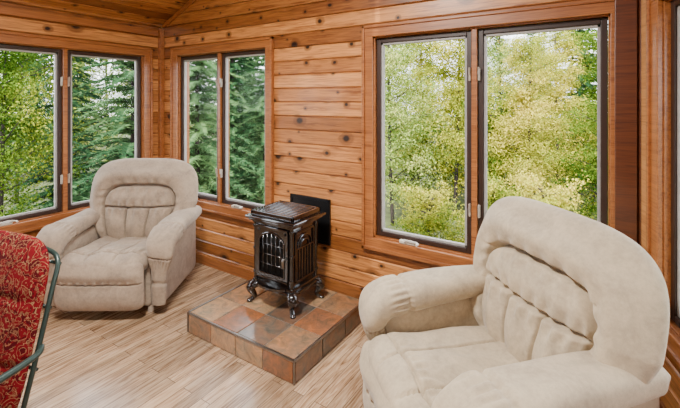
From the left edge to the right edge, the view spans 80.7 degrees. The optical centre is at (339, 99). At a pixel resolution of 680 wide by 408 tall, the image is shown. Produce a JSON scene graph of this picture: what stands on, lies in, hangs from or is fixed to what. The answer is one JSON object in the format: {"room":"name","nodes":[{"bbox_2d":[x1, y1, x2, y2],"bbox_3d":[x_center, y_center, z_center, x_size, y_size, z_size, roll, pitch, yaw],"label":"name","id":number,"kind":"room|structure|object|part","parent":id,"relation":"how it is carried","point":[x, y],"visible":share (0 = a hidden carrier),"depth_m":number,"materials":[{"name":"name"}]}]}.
{"room":"sunroom","nodes":[
{"label":"sunroom","id":0,"kind":"room"},
{"bbox_2d":[0,0,161,236],"bbox_3d":[-3.167,0.375,1.991,0.120,2.250,4.890,0,0,33],"label":"wall","id":1,"kind":"structure","parent":0,"point":[10,23],"depth_m":3.41,"materials":[{"name":"brown wood"}]},
{"bbox_2d":[0,31,152,232],"bbox_3d":[-2.281,0.250,3.303,0.173,1.508,1.493,0,0,33],"label":"window","id":2,"kind":"structure","parent":1,"relation":"in","point":[63,49],"depth_m":3.28,"materials":[{"name":"brown wood"}]},
{"bbox_3d":[-2.456,0.904,2.933,0.064,0.038,0.142,0,0,33],"label":"crank handle","id":3,"kind":"part","parent":2,"relation":"part of","materials":[{"name":"white metal"}]},
{"bbox_3d":[-2.474,0.250,3.026,0.045,1.328,0.638,0,0,33],"label":"sash","id":4,"kind":"part","parent":2,"relation":"part of","materials":[{"name":"clear glass"}]},
{"bbox_3d":[-2.106,0.250,3.591,0.045,1.328,0.638,0,0,33],"label":"sash","id":5,"kind":"part","parent":2,"relation":"part of","materials":[{"name":"clear glass"}]},
{"bbox_2d":[0,5,157,35],"bbox_3d":[-3.107,-0.660,1.952,0.019,0.060,4.790,0,0,33],"label":"trim","id":6,"kind":"structure","parent":1,"relation":"attached to","point":[6,10],"depth_m":3.32,"materials":[{"name":"brown wood"}]},
{"bbox_2d":[158,29,163,157],"bbox_3d":[-1.778,0.357,3.977,0.044,2.114,0.044,0,0,33],"label":"trim","id":7,"kind":"structure","parent":1,"relation":"attached to","point":[160,31],"depth_m":3.96,"materials":[{"name":"brown wood"}]},
{"bbox_2d":[18,0,189,27],"bbox_3d":[-2.242,-1.254,1.391,2.763,1.262,5.390,0,0,33],"label":"ceiling","id":8,"kind":"structure","parent":0,"point":[158,12],"depth_m":3.57,"materials":[{"name":"brown wood"}]},
{"bbox_2d":[18,262,368,407],"bbox_3d":[-0.929,1.600,0.538,5.456,0.200,5.130,0,0,33],"label":"floor","id":9,"kind":"structure","parent":0,"point":[140,358],"depth_m":2.24,"materials":[{"name":"brown wood"}]},
{"bbox_2d":[0,230,61,407],"bbox_3d":[-1.412,1.002,1.252,0.677,0.995,0.717,0,0,20],"label":"metal chair","id":10,"kind":"object","parent":9,"relation":"on","point":[24,258],"visible":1,"depth_m":1.40,"materials":[{"name":"red fabric"}]},
{"bbox_3d":[-1.137,0.993,1.113,0.066,0.284,0.616,0,0,20],"label":"armrest","id":11,"kind":"part","parent":10,"relation":"part of","materials":[{"name":"green metal"}]},
{"bbox_3d":[-1.319,0.843,1.506,0.610,0.584,0.175,0,0,20],"label":"frame","id":12,"kind":"part","parent":10,"relation":"part of","materials":[{"name":"green metal"}]},
{"bbox_2d":[36,158,201,311],"bbox_3d":[-1.630,0.996,3.051,1.002,1.008,0.837,0,0,0],"label":"recliner chair","id":13,"kind":"object","parent":9,"relation":"on","point":[134,245],"visible":0.94,"depth_m":2.97,"materials":[{"name":"beige fabric"}]},
{"bbox_3d":[-2.018,1.147,3.074,0.226,0.540,0.718,0,0,0],"label":"armrest","id":14,"kind":"part","parent":13,"relation":"part of","materials":[{"name":"beige fabric"}]},
{"bbox_3d":[-1.984,1.217,3.114,0.088,0.458,0.702,0,0,0],"label":"panel","id":15,"kind":"part","parent":13,"relation":"part of","materials":[{"name":"beige fabric"}]},
{"bbox_3d":[-1.629,1.143,3.021,0.604,0.202,0.730,0,0,0],"label":"seat","id":16,"kind":"part","parent":13,"relation":"part of","materials":[{"name":"beige fabric"}]},
{"bbox_3d":[-1.629,0.844,3.304,0.887,0.704,0.300,0,0,0],"label":"backrest","id":17,"kind":"part","parent":13,"relation":"part of","materials":[{"name":"beige fabric"}]},
{"bbox_3d":[-1.240,1.148,3.077,0.224,0.538,0.716,0,0,0],"label":"armrest","id":18,"kind":"part","parent":13,"relation":"part of","materials":[{"name":"beige fabric"}]},
{"bbox_3d":[-1.273,1.217,3.114,0.088,0.458,0.702,0,0,0],"label":"panel","id":19,"kind":"part","parent":13,"relation":"part of","materials":[{"name":"beige fabric"}]},
{"bbox_2d":[187,278,360,384],"bbox_3d":[-0.408,1.433,2.659,0.894,0.131,0.759,0,0,33],"label":"platform","id":20,"kind":"object","parent":9,"relation":"on","point":[261,332],"visible":0.86,"depth_m":2.46,"materials":[{"name":"tile"}]},
{"bbox_2d":[245,200,325,318],"bbox_3d":[-0.357,1.057,2.774,0.435,0.624,0.455,0,0,33],"label":"stove","id":21,"kind":"object","parent":20,"relation":"on","point":[285,232],"visible":1,"depth_m":2.64,"materials":[{"name":"metal"}]},
{"bbox_3d":[-0.588,1.293,2.730,0.099,0.152,0.078,0,0,-17],"label":"leg","id":22,"kind":"part","parent":21,"relation":"part of","materials":[{"name":"metal"}]},
{"bbox_3d":[-0.444,1.010,2.640,0.221,0.274,0.001,0,0,33],"label":"door glass","id":23,"kind":"part","parent":21,"relation":"part of","materials":[{"name":"glass"}]},
{"bbox_3d":[-0.450,1.009,2.630,0.276,0.347,0.024,0,0,33],"label":"door","id":24,"kind":"part","parent":21,"relation":"part of","materials":[{"name":"metal"}]},
{"bbox_3d":[-0.357,1.038,2.544,0.019,0.063,0.042,0,0,33],"label":"door handle","id":25,"kind":"part","parent":21,"relation":"part of","materials":[{"name":"metal"}]},
{"bbox_3d":[-0.371,0.803,2.751,0.428,0.052,0.360,0,0,33],"label":"plate","id":26,"kind":"part","parent":21,"relation":"part of","materials":[{"name":"metal"}]},
{"bbox_3d":[-0.303,1.293,2.544,0.078,0.152,0.099,0,0,-7],"label":"leg","id":27,"kind":"part","parent":21,"relation":"part of","materials":[{"name":"metal"}]},
{"bbox_3d":[-0.235,1.020,2.663,0.013,0.330,0.210,0,0,33],"label":"panel","id":28,"kind":"part","parent":21,"relation":"part of","materials":[{"name":"metal"}]},
{"bbox_3d":[-0.155,1.293,2.773,0.099,0.152,0.078,0,0,-17],"label":"leg","id":29,"kind":"part","parent":21,"relation":"part of","materials":[{"name":"metal"}]},
{"bbox_2d":[359,196,670,407],"bbox_3d":[0.584,0.983,1.632,0.917,1.034,0.981,0,0,-14],"label":"recliner chair","id":30,"kind":"object","parent":9,"relation":"on","point":[555,307],"visible":1,"depth_m":1.53,"materials":[{"name":"beige fabric"}]},
{"bbox_3d":[0.505,1.134,2.002,0.835,0.562,0.225,0,0,-14],"label":"armrest","id":31,"kind":"part","parent":30,"relation":"part of","materials":[{"name":"beige fabric"}]},
{"bbox_3d":[0.561,1.210,1.987,0.780,0.470,0.090,0,0,-14],"label":"panel","id":32,"kind":"part","parent":30,"relation":"part of","materials":[{"name":"beige fabric"}]},
{"bbox_3d":[0.553,1.133,1.625,0.808,0.211,0.620,0,0,-14],"label":"seat","id":33,"kind":"part","parent":30,"relation":"part of","materials":[{"name":"beige fabric"}]},
{"bbox_3d":[0.687,1.135,1.270,0.823,0.560,0.228,0,0,-14],"label":"armrest","id":34,"kind":"part","parent":30,"relation":"part of","materials":[{"name":"beige fabric"}]},
{"bbox_3d":[0.861,0.827,1.702,0.312,0.722,0.956,0,0,-14],"label":"backrest","id":35,"kind":"part","parent":30,"relation":"part of","materials":[{"name":"beige fabric"}]},
{"bbox_3d":[0.730,1.210,1.310,0.780,0.470,0.090,0,0,-14],"label":"panel","id":36,"kind":"part","parent":30,"relation":"part of","materials":[{"name":"beige fabric"}]},
{"bbox_2d":[162,0,578,298],"bbox_3d":[-0.141,-0.147,3.013,3.841,3.295,0.120,0,0,33],"label":"wall","id":37,"kind":"structure","parent":0,"point":[317,43],"depth_m":2.95,"materials":[{"name":"brown wood"}]},
{"bbox_2d":[161,0,195,27],"bbox_3d":[-0.751,-1.238,3.323,2.389,1.044,0.064,0,0,33],"label":"trim","id":38,"kind":"structure","parent":37,"relation":"attached to","point":[190,2],"depth_m":3.82,"materials":[{"name":"brown wood"}]},
{"bbox_2d":[170,36,273,222],"bbox_3d":[-1.059,0.250,3.575,1.318,1.508,0.173,0,0,33],"label":"window","id":39,"kind":"structure","parent":37,"relation":"in","point":[180,57],"depth_m":3.55,"materials":[{"name":"brown wood"}]},
{"bbox_3d":[-1.299,0.250,3.744,0.551,1.328,0.045,0,0,33],"label":"sash","id":40,"kind":"part","parent":39,"relation":"part of","materials":[{"name":"clear glass"}]},
{"bbox_3d":[-0.879,0.904,3.393,0.142,0.038,0.064,0,0,33],"label":"crank handle","id":41,"kind":"part","parent":39,"relation":"part of","materials":[{"name":"white metal"}]},
{"bbox_3d":[-0.807,0.250,3.424,0.551,1.328,0.045,0,0,33],"label":"sash","id":42,"kind":"part","parent":39,"relation":"part of","materials":[{"name":"clear glass"}]},
{"bbox_2d":[196,253,253,279],"bbox_3d":[-1.177,1.458,3.604,1.427,0.085,0.015,0,0,33],"label":"baseboard","id":43,"kind":"structure","parent":37,"relation":"attached to","point":[244,273],"depth_m":3.48,"materials":[{"name":"brown wood"}]},
{"bbox_2d":[290,193,330,245],"bbox_3d":[-0.226,0.885,2.985,0.370,0.330,0.017,0,0,33],"label":"air vent","id":44,"kind":"object","parent":37,"relation":"in","point":[324,223],"visible":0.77,"depth_m":2.92,"materials":[{"name":"black metal"}]},
{"bbox_2d":[361,0,614,266],"bbox_3d":[0.802,0.250,2.367,1.481,1.508,0.173,0,0,33],"label":"window","id":45,"kind":"structure","parent":37,"relation":"in","point":[475,28],"depth_m":2.35,"materials":[{"name":"brown wood"}]},
{"bbox_3d":[0.436,0.904,2.539,0.142,0.038,0.064,0,0,33],"label":"crank handle","id":46,"kind":"part","parent":45,"relation":"part of","materials":[{"name":"white metal"}]},
{"bbox_3d":[0.527,0.250,2.558,0.632,1.328,0.045,0,0,33],"label":"sash","id":47,"kind":"part","parent":45,"relation":"part of","materials":[{"name":"clear glass"}]},
{"bbox_3d":[1.088,0.250,2.194,0.632,1.328,0.045,0,0,33],"label":"sash","id":48,"kind":"part","parent":45,"relation":"part of","materials":[{"name":"clear glass"}]},
{"bbox_2d":[615,0,636,242],"bbox_3d":[1.377,0.082,1.927,0.088,2.664,0.045,0,0,33],"label":"window frame","id":49,"kind":"structure","parent":37,"relation":"attached to","point":[625,10],"depth_m":1.91,"materials":[{"name":"brown wood"}]},
{"bbox_2d":[659,352,679,407],"bbox_3d":[0.739,0.135,-0.526,0.121,2.730,5.080,0,0,17],"label":"wall","id":50,"kind":"structure","parent":0,"point":[671,399],"depth_m":1.62,"materials":[{"name":"brown wood"}]},
{"bbox_2d":[637,0,640,245],"bbox_3d":[1.421,0.157,1.893,0.015,2.514,0.046,0,0,17],"label":"trim","id":51,"kind":"structure","parent":50,"relation":"attached to","point":[638,1],"depth_m":1.88,"materials":[{"name":"brown wood"}]},
{"bbox_2d":[641,0,645,250],"bbox_3d":[1.398,0.157,1.817,0.013,2.514,0.110,0,0,17],"label":"trim","id":52,"kind":"structure","parent":50,"relation":"attached to","point":[643,2],"depth_m":1.84,"materials":[{"name":"brown wood"}]},
{"bbox_2d":[646,0,679,367],"bbox_3d":[1.194,0.250,1.031,0.173,1.508,1.513,0,0,17],"label":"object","id":53,"kind":"structure","parent":50,"relation":"in","point":[662,16],"depth_m":1.68,"materials":[{"name":"brown wood"}]},
{"bbox_3d":[1.306,0.250,1.355,0.045,1.328,0.648,0,0,17],"label":"sash","id":54,"kind":"part","parent":53,"relation":"part of","materials":[{"name":"brown metal"}]},
{"label":"outside","id":55,"kind":"structure","parent":0,"visible":0},
{"bbox_2d":[3,116,596,242],"bbox_3d":[0.000,2.450,0.000,120.000,0.001,120.000,0,0,33],"label":"ground","id":56,"kind":"structure","parent":55,"point":[399,213],"depth_m":9.70,"materials":[{"name":"green plant"}]},
{"bbox_2d":[5,56,75,176],"bbox_3d":[-9.735,-1.030,12.838,2.452,7.219,2.361,0,0,-8],"label":"spruce tree","id":57,"kind":"object","parent":56,"relation":"on","point":[47,85],"visible":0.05,"depth_m":12.66,"materials":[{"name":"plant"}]},
{"bbox_2d":[0,51,89,203],"bbox_3d":[-7.827,-0.941,9.461,3.776,6.786,3.064,0,0,-38],"label":"broadleaf tree","id":58,"kind":"object","parent":56,"relation":"on","point":[32,54],"visible":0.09,"depth_m":9.60,"materials":[{"name":"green plant"}]},
{"bbox_2d":[0,50,99,216],"bbox_3d":[-4.913,0.036,5.973,2.649,4.831,2.560,0,0,42],"label":"broadleaf tree","id":59,"kind":"object","parent":56,"relation":"on","point":[11,66],"visible":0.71,"depth_m":5.84,"materials":[{"name":"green plant"}]},
{"bbox_2d":[4,53,113,212],"bbox_3d":[-5.165,0.349,7.564,2.072,4.316,2.099,0,0,2],"label":"spruce tree","id":60,"kind":"object","parent":56,"relation":"on","point":[75,104],"visible":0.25,"depth_m":7.39,"materials":[{"name":"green plant"}]},
{"bbox_2d":[72,58,105,147],"bbox_3d":[-13.142,-1.302,20.495,2.744,7.783,2.850,0,0,36],"label":"spruce tree","id":61,"kind":"object","parent":56,"relation":"on","point":[91,58],"visible":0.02,"depth_m":20.33,"materials":[{"name":"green plant"}]},
{"bbox_2d":[50,58,134,163],"bbox_3d":[-6.486,-0.984,11.333,3.776,6.872,3.064,0,0,11],"label":"broadleaf tree","id":62,"kind":"object","parent":56,"relation":"on","point":[103,70],"visible":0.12,"depth_m":11.14,"materials":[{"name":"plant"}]},
{"bbox_2d":[49,58,203,206],"bbox_3d":[-3.386,0.258,6.434,2.437,4.501,2.470,0,0,-41],"label":"spruce tree","id":63,"kind":"object","parent":56,"relation":"on","point":[126,150],"visible":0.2,"depth_m":6.12,"materials":[{"name":"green plant"}]},
{"bbox_2d":[126,61,216,189],"bbox_3d":[-4.311,-1.763,10.133,2.913,8.740,2.805,0,0,3],"label":"spruce tree","id":64,"kind":"object","parent":56,"relation":"on","point":[205,136],"visible":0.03,"depth_m":10.25,"materials":[{"name":"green plant"}]},
{"bbox_2d":[133,60,263,198],"bbox_3d":[-2.355,0.078,6.848,2.470,4.871,2.437,0,0,-40],"label":"spruce tree","id":65,"kind":"object","parent":56,"relation":"on","point":[208,161],"visible":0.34,"depth_m":6.65,"materials":[{"name":"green plant"}]},
{"bbox_2d":[189,56,264,195],"bbox_3d":[-2.879,-1.249,10.720,2.649,7.673,2.751,0,0,1],"label":"spruce tree","id":66,"kind":"object","parent":56,"relation":"on","point":[236,65],"visible":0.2,"depth_m":10.48,"materials":[{"name":"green plant"}]},
{"bbox_2d":[229,56,264,204],"bbox_3d":[-1.325,0.601,7.488,1.976,3.798,1.950,0,0,-2],"label":"spruce tree","id":67,"kind":"object","parent":56,"relation":"on","point":[259,100],"visible":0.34,"depth_m":7.32,"materials":[{"name":"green plant"}]},
{"bbox_2d":[229,57,264,164],"bbox_3d":[-3.112,-1.211,13.920,2.619,7.595,2.720,0,0,-2],"label":"spruce tree","id":68,"kind":"object","parent":56,"relation":"on","point":[260,69],"visible":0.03,"depth_m":13.82,"materials":[{"name":"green plant"}]},
{"bbox_2d":[385,52,409,133],"bbox_3d":[1.838,-0.611,17.912,3.311,6.125,3.200,0,0,27],"label":"broadleaf tree","id":69,"kind":"object","parent":56,"relation":"on","point":[387,52],"visible":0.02,"depth_m":17.55,"materials":[{"name":"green plant"}]},
{"bbox_2d":[390,44,423,123],"bbox_3d":[4.349,-1.359,26.426,3.419,7.623,4.213,0,0,-11],"label":"broadleaf tree","id":70,"kind":"object","parent":56,"relation":"on","point":[403,44],"visible":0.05,"depth_m":26.14,"materials":[{"name":"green plant"}]},
{"bbox_2d":[385,42,455,179],"bbox_3d":[2.509,-0.449,12.527,3.428,5.803,3.312,0,0,39],"label":"broadleaf tree","id":71,"kind":"object","parent":56,"relation":"on","point":[421,57],"visible":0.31,"depth_m":12.13,"materials":[{"name":"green plant"}]},
{"bbox_2d":[385,114,458,212],"bbox_3d":[1.793,1.514,9.408,2.603,2.496,1.981,0,0,-27],"label":"leafy shrub","id":72,"kind":"object","parent":56,"relation":"on","point":[418,134],"visible":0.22,"depth_m":9.23,"materials":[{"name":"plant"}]},
{"bbox_2d":[385,43,463,225],"bbox_3d":[1.131,-0.392,7.765,3.020,5.688,2.451,0,0,4],"label":"broadleaf tree","id":73,"kind":"object","parent":56,"relation":"on","point":[394,57],"visible":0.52,"depth_m":7.67,"materials":[{"name":"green plant"}]},
{"bbox_2d":[388,175,464,242],"bbox_3d":[1.248,1.882,5.757,1.591,1.515,1.210,0,0,29],"label":"leafy shrub","id":74,"kind":"object","parent":56,"relation":"on","point":[433,222],"visible":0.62,"depth_m":5.61,"materials":[{"name":"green plant"}]},
{"bbox_2d":[411,58,446,143],"bbox_3d":[4.772,0.022,22.410,2.843,4.860,2.747,0,0,-35],"label":"broadleaf tree","id":75,"kind":"object","parent":56,"relation":"on","point":[428,58],"visible":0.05,"depth_m":22.32,"materials":[{"name":"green plant"}]},
{"bbox_2d":[393,38,527,216],"bbox_3d":[2.539,0.052,8.429,2.710,4.799,2.805,0,0,-20],"label":"broadleaf tree","id":76,"kind":"object","parent":56,"relation":"on","point":[459,68],"visible":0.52,"depth_m":8.15,"materials":[{"name":"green plant"}]},
{"bbox_2d":[420,81,514,195],"bbox_3d":[3.228,1.079,10.768,3.470,3.656,2.641,0,0,-38],"label":"broadleaf tree","id":77,"kind":"object","parent":56,"relation":"on","point":[434,130],"visible":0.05,"depth_m":10.54,"materials":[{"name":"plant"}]},
{"bbox_2d":[443,169,526,242],"bbox_3d":[2.183,1.841,5.922,1.735,1.626,1.320,0,0,-9],"label":"leafy shrub","id":78,"kind":"object","parent":56,"relation":"on","point":[493,193],"visible":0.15,"depth_m":5.86,"materials":[{"name":"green plant"}]},
{"bbox_2d":[440,95,550,204],"bbox_3d":[3.228,1.287,8.449,2.201,3.102,2.892,0,0,-3],"label":"leafy shrub","id":79,"kind":"object","parent":56,"relation":"on","point":[489,124],"visible":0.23,"depth_m":8.28,"materials":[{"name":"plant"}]},
{"bbox_2d":[435,34,558,185],"bbox_3d":[4.571,-0.898,10.976,3.870,6.701,3.140,0,0,-43],"label":"broadleaf tree","id":80,"kind":"object","parent":56,"relation":"on","point":[492,49],"visible":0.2,"depth_m":10.72,"materials":[{"name":"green plant"}]},
{"bbox_2d":[487,36,512,135],"bbox_3d":[6.034,-0.032,15.562,2.369,4.967,2.919,0,0,-34],"label":"broadleaf tree","id":81,"kind":"object","parent":56,"relation":"on","point":[498,36],"visible":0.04,"depth_m":15.29,"materials":[{"name":"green plant"}]},
{"bbox_2d":[513,33,542,144],"bbox_3d":[10.134,-0.683,21.107,2.157,6.499,2.240,0,0,28],"label":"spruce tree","id":82,"kind":"object","parent":56,"relation":"on","point":[532,33],"visible":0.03,"depth_m":20.98,"materials":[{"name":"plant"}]},
{"bbox_2d":[508,48,559,118],"bbox_3d":[8.805,0.013,17.724,2.986,4.877,2.885,0,0,-33],"label":"broadleaf tree","id":83,"kind":"object","parent":56,"relation":"on","point":[545,48],"visible":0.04,"depth_m":17.69,"materials":[{"name":"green plant"}]},
{"bbox_2d":[487,33,595,199],"bbox_3d":[3.622,0.614,7.457,2.259,3.675,2.183,0,0,3],"label":"broadleaf tree","id":84,"kind":"object","parent":56,"relation":"on","point":[523,122],"visible":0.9,"depth_m":7.41,"materials":[{"name":"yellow plant"}]},
{"bbox_2d":[503,93,585,187],"bbox_3d":[5.647,1.159,11.539,2.641,3.444,3.470,0,0,2],"label":"leafy shrub","id":85,"kind":"object","parent":56,"relation":"on","point":[506,93],"visible":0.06,"depth_m":11.03,"materials":[{"name":"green plant"}]},
{"bbox_2d":[507,164,590,213],"bbox_3d":[2.664,1.764,5.120,1.320,1.829,1.735,0,0,24],"label":"leafy shrub","id":86,"kind":"object","parent":56,"relation":"on","point":[562,203],"visible":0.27,"depth_m":4.99,"materials":[{"name":"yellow plant"}]},
{"bbox_2d":[511,30,596,181],"bbox_3d":[5.005,0.323,9.439,2.415,4.256,2.334,0,0,-18],"label":"broadleaf tree","id":87,"kind":"object","parent":56,"relation":"on","point":[563,43],"visible":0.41,"depth_m":9.26,"materials":[{"name":"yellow plant"}]},
{"bbox_2d":[538,93,596,220],"bbox_3d":[5.186,1.324,8.231,2.892,3.003,2.201,0,0,-12],"label":"leafy shrub","id":88,"kind":"object","parent":56,"relation":"on","point":[594,194],"visible":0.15,"depth_m":8.19,"materials":[{"name":"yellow plant"}]},
{"bbox_2d":[540,29,596,198],"bbox_3d":[6.687,-1.190,11.004,2.751,7.551,2.649,0,0,1],"label":"spruce tree","id":89,"kind":"object","parent":56,"relation":"on","point":[582,85],"visible":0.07,"depth_m":10.84,"materials":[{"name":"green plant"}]},
{"bbox_2d":[543,28,596,217],"bbox_3d":[4.301,0.626,6.409,2.070,3.650,2.143,0,0,-4],"label":"broadleaf tree","id":90,"kind":"object","parent":56,"relation":"on","point":[592,43],"visible":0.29,"depth_m":6.60,"materials":[{"name":"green plant"}]}
]}

